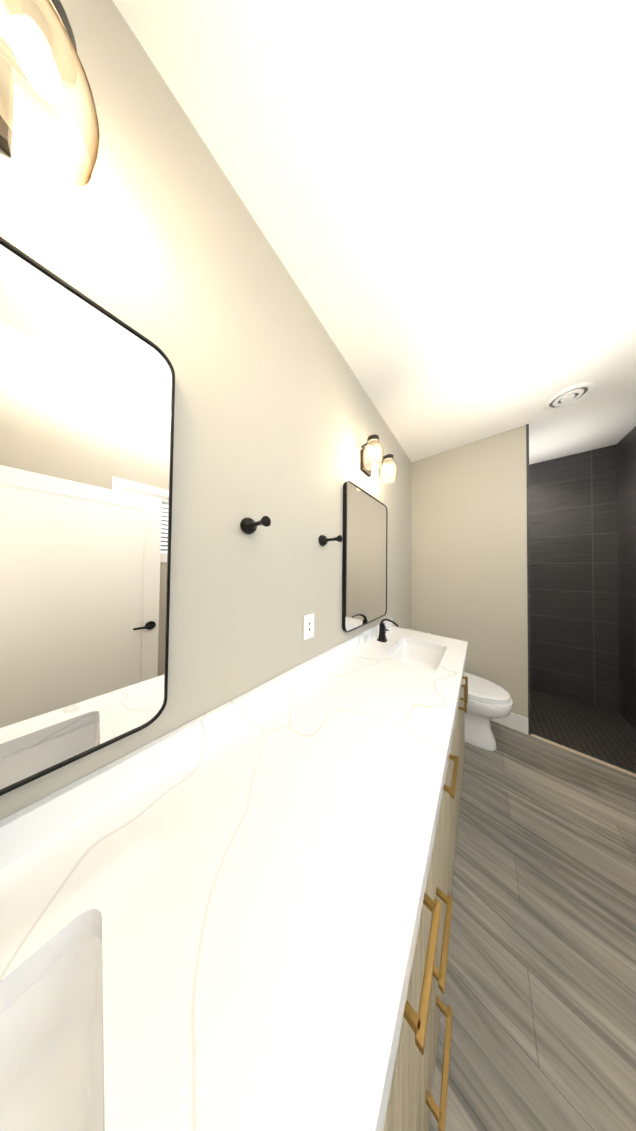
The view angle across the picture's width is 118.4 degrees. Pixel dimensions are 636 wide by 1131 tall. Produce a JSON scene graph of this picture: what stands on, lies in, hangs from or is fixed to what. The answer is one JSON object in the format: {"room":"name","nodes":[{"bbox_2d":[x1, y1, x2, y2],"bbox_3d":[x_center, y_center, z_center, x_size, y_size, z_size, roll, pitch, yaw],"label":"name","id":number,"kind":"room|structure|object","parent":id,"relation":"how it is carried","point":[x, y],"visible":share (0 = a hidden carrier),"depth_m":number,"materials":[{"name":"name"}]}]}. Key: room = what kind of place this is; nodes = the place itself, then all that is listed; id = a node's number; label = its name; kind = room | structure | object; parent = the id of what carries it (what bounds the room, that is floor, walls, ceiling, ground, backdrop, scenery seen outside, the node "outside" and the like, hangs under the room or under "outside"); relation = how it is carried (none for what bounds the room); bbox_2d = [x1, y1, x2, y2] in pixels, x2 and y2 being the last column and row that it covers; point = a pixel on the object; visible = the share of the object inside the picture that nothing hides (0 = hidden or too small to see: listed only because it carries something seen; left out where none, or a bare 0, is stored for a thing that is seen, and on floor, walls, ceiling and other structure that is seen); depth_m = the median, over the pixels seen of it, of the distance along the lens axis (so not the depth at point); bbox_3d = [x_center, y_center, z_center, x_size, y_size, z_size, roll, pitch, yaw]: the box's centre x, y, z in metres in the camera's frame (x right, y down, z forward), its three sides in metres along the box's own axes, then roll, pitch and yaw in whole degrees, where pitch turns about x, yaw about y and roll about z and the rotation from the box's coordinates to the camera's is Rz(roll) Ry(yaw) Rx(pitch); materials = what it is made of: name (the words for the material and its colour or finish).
{"room":"bathroom","nodes":[
{"label":"bathroom","id":0,"kind":"room"},
{"bbox_2d":[0,0,410,819],"bbox_3d":[0.243,0.081,1.365,0.120,2.740,4.760,0,-1,41],"label":"wall","id":1,"kind":"structure","parent":0,"point":[152,232],"depth_m":0.59,"materials":[{"name":"beige paint"}]},
{"bbox_2d":[0,0,99,186],"bbox_3d":[-0.529,-0.792,0.233,0.187,0.182,0.344,0,-1,41],"label":"sconce","id":2,"kind":"object","parent":1,"relation":"attached to","point":[42,58],"visible":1,"depth_m":0.30,"materials":[{"name":"glass"}]},
{"bbox_2d":[0,237,174,795],"bbox_3d":[-0.615,-0.087,0.258,0.022,0.956,0.667,0,-1,41],"label":"mirror","id":3,"kind":"object","parent":1,"relation":"attached to","point":[87,395],"visible":0.96,"depth_m":0.39,"materials":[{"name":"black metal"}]},
{"bbox_2d":[240,516,270,533],"bbox_3d":[-0.211,-0.144,0.654,0.117,0.060,0.060,0,-1,41],"label":"towel hook","id":4,"kind":"object","parent":1,"relation":"attached to","point":[248,525],"visible":1,"depth_m":0.66,"materials":[{"name":"black metal"}]},
{"bbox_2d":[303,613,313,639],"bbox_3d":[-0.044,0.299,0.930,0.008,0.116,0.070,0,-1,41],"label":"outlet","id":5,"kind":"object","parent":1,"relation":"attached to","point":[308,628],"visible":1,"depth_m":0.92,"materials":[{"name":"white plastic"}]},
{"bbox_2d":[319,535,341,545],"bbox_3d":[0.066,-0.133,0.976,0.117,0.060,0.060,0,-1,41],"label":"towel hook","id":6,"kind":"object","parent":1,"relation":"attached to","point":[324,540],"visible":1,"depth_m":0.98,"materials":[{"name":"black metal"}]},
{"bbox_2d":[342,481,387,631],"bbox_3d":[0.378,-0.052,1.410,0.022,0.944,0.673,0,-1,41],"label":"mirror","id":7,"kind":"object","parent":1,"relation":"attached to","point":[364,566],"visible":0.98,"depth_m":1.32,"materials":[{"name":"black metal"}]},
{"bbox_2d":[360,434,396,482],"bbox_3d":[0.413,-0.723,1.327,0.187,0.182,0.388,0,-1,41],"label":"sconce","id":8,"kind":"object","parent":1,"relation":"attached to","point":[366,455],"visible":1,"depth_m":1.33,"materials":[{"name":"glass"}]},
{"bbox_2d":[112,0,635,464],"bbox_3d":[0.953,-1.340,0.792,1.950,0.100,4.760,0,-1,41],"label":"ceiling","id":9,"kind":"structure","parent":0,"point":[438,198],"depth_m":0.64,"materials":[{"name":"white paint"}]},
{"bbox_2d":[544,381,594,409],"bbox_3d":[1.873,-1.256,1.423,0.230,0.026,0.230,0,-1,41],"label":"fan","id":10,"kind":"object","parent":9,"relation":"attached to","point":[567,396],"visible":1,"depth_m":1.40,"materials":[{"name":"white plastic"}]},
{"bbox_2d":[411,424,530,734],"bbox_3d":[1.536,0.107,2.032,0.970,2.740,0.122,0,-1,41],"label":"wall","id":11,"kind":"structure","parent":0,"point":[470,553],"depth_m":1.89,"materials":[{"name":"beige paint"}]},
{"bbox_2d":[490,712,527,734],"bbox_3d":[1.471,1.406,1.966,0.957,0.140,0.016,0,-1,41],"label":"baseboard","id":12,"kind":"structure","parent":11,"relation":"attached to","point":[517,722],"depth_m":1.69,"materials":[{"name":"white"}]},
{"bbox_2d":[429,689,635,1130],"bbox_3d":[0.921,1.489,0.745,1.950,0.080,4.760,0,-1,41],"label":"floor","id":13,"kind":"structure","parent":0,"point":[539,996],"depth_m":0.75,"materials":[{"name":"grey wood"}]},
{"bbox_2d":[0,618,467,1130],"bbox_3d":[0.117,0.906,0.674,0.584,1.066,2.376,0,-1,41],"label":"bathroom vanity","id":14,"kind":"object","parent":13,"relation":"on","point":[234,914],"visible":1,"depth_m":0.30,"materials":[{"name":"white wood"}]},
{"bbox_2d":[408,628,512,750],"bbox_3d":[1.205,1.090,1.752,0.837,0.758,0.478,0,-1,41],"label":"toilet","id":15,"kind":"object","parent":13,"relation":"on","point":[488,700],"visible":0.48,"depth_m":1.52,"materials":[{"name":"white ceramic"}]},
{"bbox_2d":[529,734,635,776],"bbox_3d":[2.130,1.472,1.414,0.750,0.004,0.034,0,-1,41],"label":"trim","id":16,"kind":"structure","parent":13,"relation":"on","point":[589,757],"depth_m":1.46,"materials":[{"name":"silver"}]},
{"bbox_2d":[529,444,619,713],"bbox_3d":[2.450,0.126,2.526,1.950,2.740,0.120,0,-1,41],"label":"wall","id":17,"kind":"structure","parent":0,"point":[574,615],"depth_m":2.10,"materials":[{"name":"grey tile"}]},
{"bbox_2d":[616,426,635,729],"bbox_3d":[1.588,0.076,0.129,0.128,2.740,4.640,0,-1,41],"label":"wall","id":18,"kind":"structure","parent":0,"point":[626,478],"depth_m":1.81,"materials":[{"name":"black tile"}]}
]}

